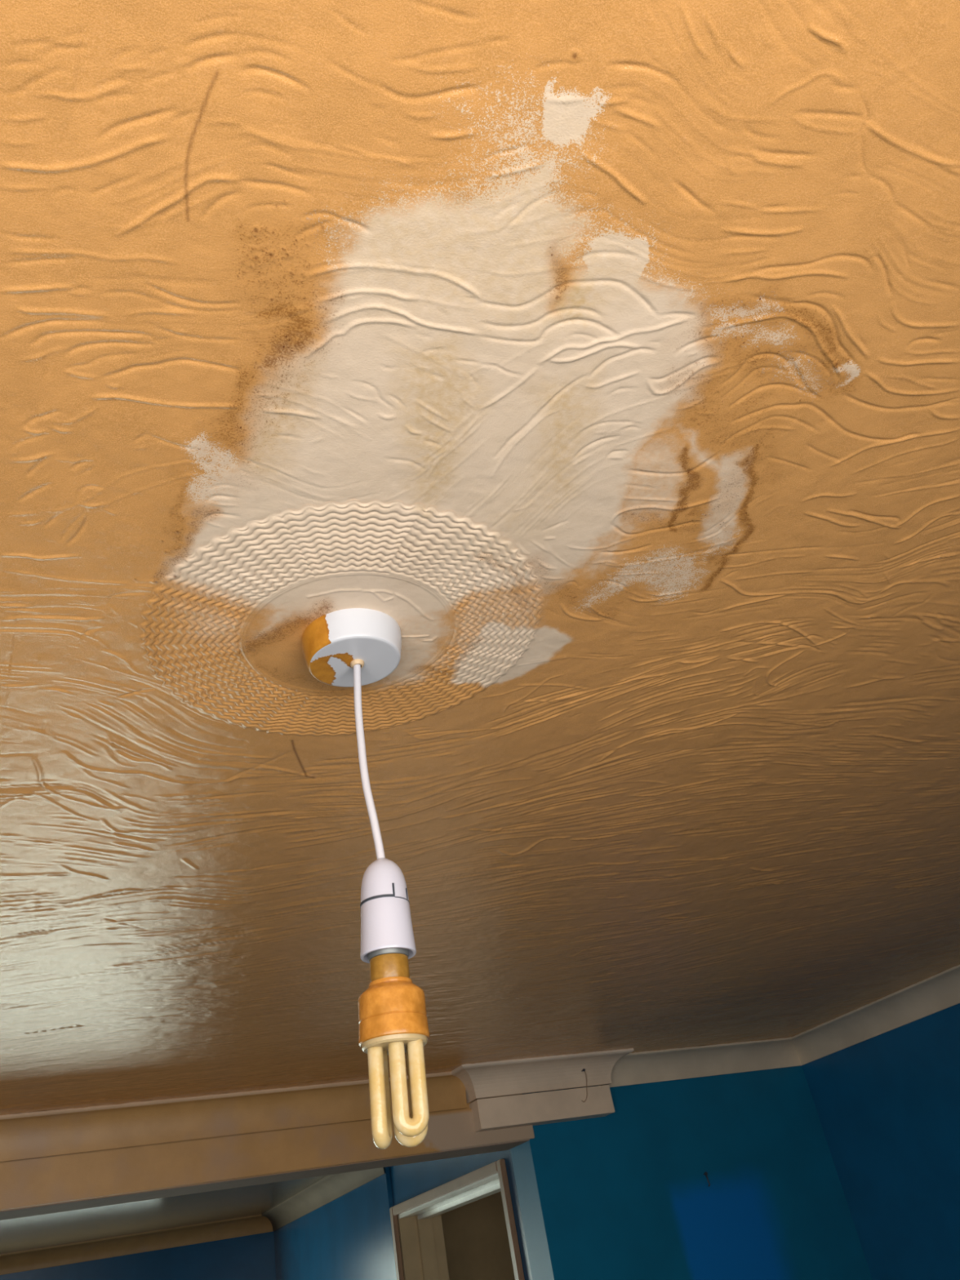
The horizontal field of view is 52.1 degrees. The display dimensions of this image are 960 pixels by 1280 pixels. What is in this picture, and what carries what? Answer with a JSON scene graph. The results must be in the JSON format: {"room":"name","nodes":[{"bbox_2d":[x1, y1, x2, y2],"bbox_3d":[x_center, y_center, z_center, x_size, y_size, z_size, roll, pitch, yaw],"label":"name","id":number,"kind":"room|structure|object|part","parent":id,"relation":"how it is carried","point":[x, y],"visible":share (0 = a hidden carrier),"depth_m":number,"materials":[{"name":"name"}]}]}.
{"room":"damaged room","nodes":[
{"label":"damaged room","id":0,"kind":"room"},
{"bbox_2d":[0,1231,275,1279],"bbox_3d":[-2.149,3.550,3.344,3.300,2.420,0.120,6,-37,-25],"label":"wall","id":1,"kind":"structure","parent":0,"point":[250,1257],"depth_m":4.35,"materials":[{"name":"blue paint"}]},
{"bbox_2d":[0,1214,273,1275],"bbox_3d":[-2.325,2.548,3.900,3.060,0.070,0.070,6,-37,-25],"label":"trim","id":2,"kind":"structure","parent":1,"relation":"attached to","point":[118,1246],"depth_m":4.29,"materials":[{"name":"brown paint"}]},
{"bbox_2d":[0,1174,328,1253],"bbox_3d":[-1.793,1.837,3.111,3.400,0.050,2.800,6,-37,-25],"label":"ceiling","id":3,"kind":"structure","parent":0,"point":[28,1233],"depth_m":3.84,"materials":[{"name":"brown paint"}]},
{"bbox_2d":[273,1166,396,1279],"bbox_3d":[-0.404,3.270,3.467,0.165,2.420,1.672,6,-37,-25],"label":"wall","id":4,"kind":"structure","parent":0,"point":[349,1237],"depth_m":3.74,"materials":[{"name":"blue paint"}]},
{"bbox_2d":[262,1167,385,1231],"bbox_3d":[-0.682,2.278,4.006,0.070,0.070,1.552,6,-37,-25],"label":"trim","id":5,"kind":"structure","parent":4,"relation":"attached to","point":[330,1188],"depth_m":3.98,"materials":[{"name":"white paint"}]},
{"bbox_2d":[389,1149,532,1279],"bbox_3d":[0.144,2.514,2.507,0.150,2.420,1.110,6,-37,-25],"label":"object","id":6,"kind":"structure","parent":4,"relation":"in","point":[408,1181],"depth_m":3.05,"materials":[{"name":"blue paint"}]},
{"bbox_2d":[389,1159,524,1279],"bbox_3d":[0.137,2.621,2.485,0.171,2.223,0.911,6,-37,-25],"label":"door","id":7,"kind":"structure","parent":6,"relation":"attached to","point":[420,1237],"depth_m":3.26,"materials":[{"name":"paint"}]},
{"bbox_2d":[440,1191,515,1279],"bbox_3d":[0.444,2.995,3.320,1.170,2.420,3.000,6,-37,-25],"label":"wall","id":8,"kind":"structure","parent":0,"point":[475,1233],"depth_m":4.03,"materials":[{"name":"brown paint"}]},
{"bbox_2d":[0,0,959,1115],"bbox_3d":[-0.239,0.233,1.150,4.000,0.005,3.010,6,-37,-25],"label":"ceiling","id":9,"kind":"structure","parent":0,"point":[658,299],"depth_m":0.71,"materials":[{"name":"orange paint"}]},
{"bbox_2d":[137,499,546,737],"bbox_3d":[-0.111,-0.002,0.837,0.342,0.002,0.342,-30,-38,26],"label":"rosette","id":10,"kind":"object","parent":9,"relation":"attached to","point":[222,631],"visible":0.81,"depth_m":0.80,"materials":[{"name":"beige paint"}]},
{"bbox_2d":[301,608,429,1149],"bbox_3d":[-0.076,0.159,0.730,0.085,0.394,0.085,-24,-35,19],"label":"pendant lamp","id":11,"kind":"object","parent":10,"relation":"hanging from","point":[355,647],"visible":1,"depth_m":0.68,"materials":[{"name":"white plastic"}]},
{"bbox_3d":[-0.090,0.092,0.775,0.011,0.182,0.006,-8,-33,-5],"label":"cord","id":12,"kind":"part","parent":11,"relation":"part of","materials":[{"name":"white plastic"}]},
{"bbox_3d":[-0.060,0.253,0.667,0.048,0.041,0.048,6,-37,-25],"label":"light bulb","id":13,"kind":"part","parent":11,"relation":"part of","materials":[{"name":"orange plastic"}]},
{"bbox_3d":[-0.057,0.270,0.656,0.044,0.007,0.044,6,-37,-25],"label":"plate","id":14,"kind":"part","parent":11,"relation":"part of","materials":[{"name":"beige plastic"}]},
{"bbox_2d":[510,1066,872,1279],"bbox_3d":[0.806,2.213,2.263,1.178,2.420,0.115,6,-37,-25],"label":"wall","id":15,"kind":"structure","parent":0,"point":[625,1193],"depth_m":2.64,"materials":[{"name":"blue paint"}]},
{"bbox_2d":[0,1071,534,1220],"bbox_3d":[-1.257,1.087,1.961,3.033,0.183,0.184,6,-37,-25],"label":"ceiling beam","id":16,"kind":"structure","parent":15,"relation":"attached to","point":[68,1159],"depth_m":2.21,"materials":[{"name":"brown paint"}]},
{"bbox_2d":[450,1048,633,1132],"bbox_3d":[0.166,1.182,2.567,0.513,0.140,0.156,6,-37,-25],"label":"trim","id":17,"kind":"structure","parent":15,"relation":"attached to","point":[536,1074],"depth_m":2.54,"materials":[{"name":"white paint"}]},
{"bbox_2d":[581,1068,587,1102],"bbox_3d":[0.278,1.180,2.599,0.024,0.078,0.028,6,-37,-25],"label":"wire","id":18,"kind":"object","parent":17,"relation":"hanging from","point":[584,1069],"visible":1,"depth_m":2.61,"materials":[{"name":"brown paint"}]},
{"bbox_2d":[598,1037,801,1087],"bbox_3d":[0.662,1.217,2.837,0.735,0.070,0.070,6,-37,-25],"label":"trim","id":19,"kind":"structure","parent":15,"relation":"attached to","point":[677,1064],"depth_m":2.84,"materials":[{"name":"white paint"}]},
{"bbox_2d":[703,1171,710,1186],"bbox_3d":[0.614,1.463,2.661,0.012,0.036,0.018,6,-37,-25],"label":"nail","id":20,"kind":"object","parent":15,"relation":"attached to","point":[705,1172],"visible":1,"depth_m":2.66,"materials":[{"name":"metal"}]},
{"bbox_2d":[801,1003,959,1279],"bbox_3d":[1.891,1.298,1.232,0.120,2.420,3.510,6,-37,-25],"label":"wall","id":21,"kind":"structure","parent":0,"point":[887,1104],"depth_m":2.65,"materials":[{"name":"blue paint"}]},
{"bbox_2d":[791,964,959,1065],"bbox_3d":[1.540,0.440,1.948,0.070,0.070,2.935,6,-37,-25],"label":"trim","id":22,"kind":"structure","parent":21,"relation":"attached to","point":[940,992],"depth_m":2.72,"materials":[{"name":"white paint"}]}
]}

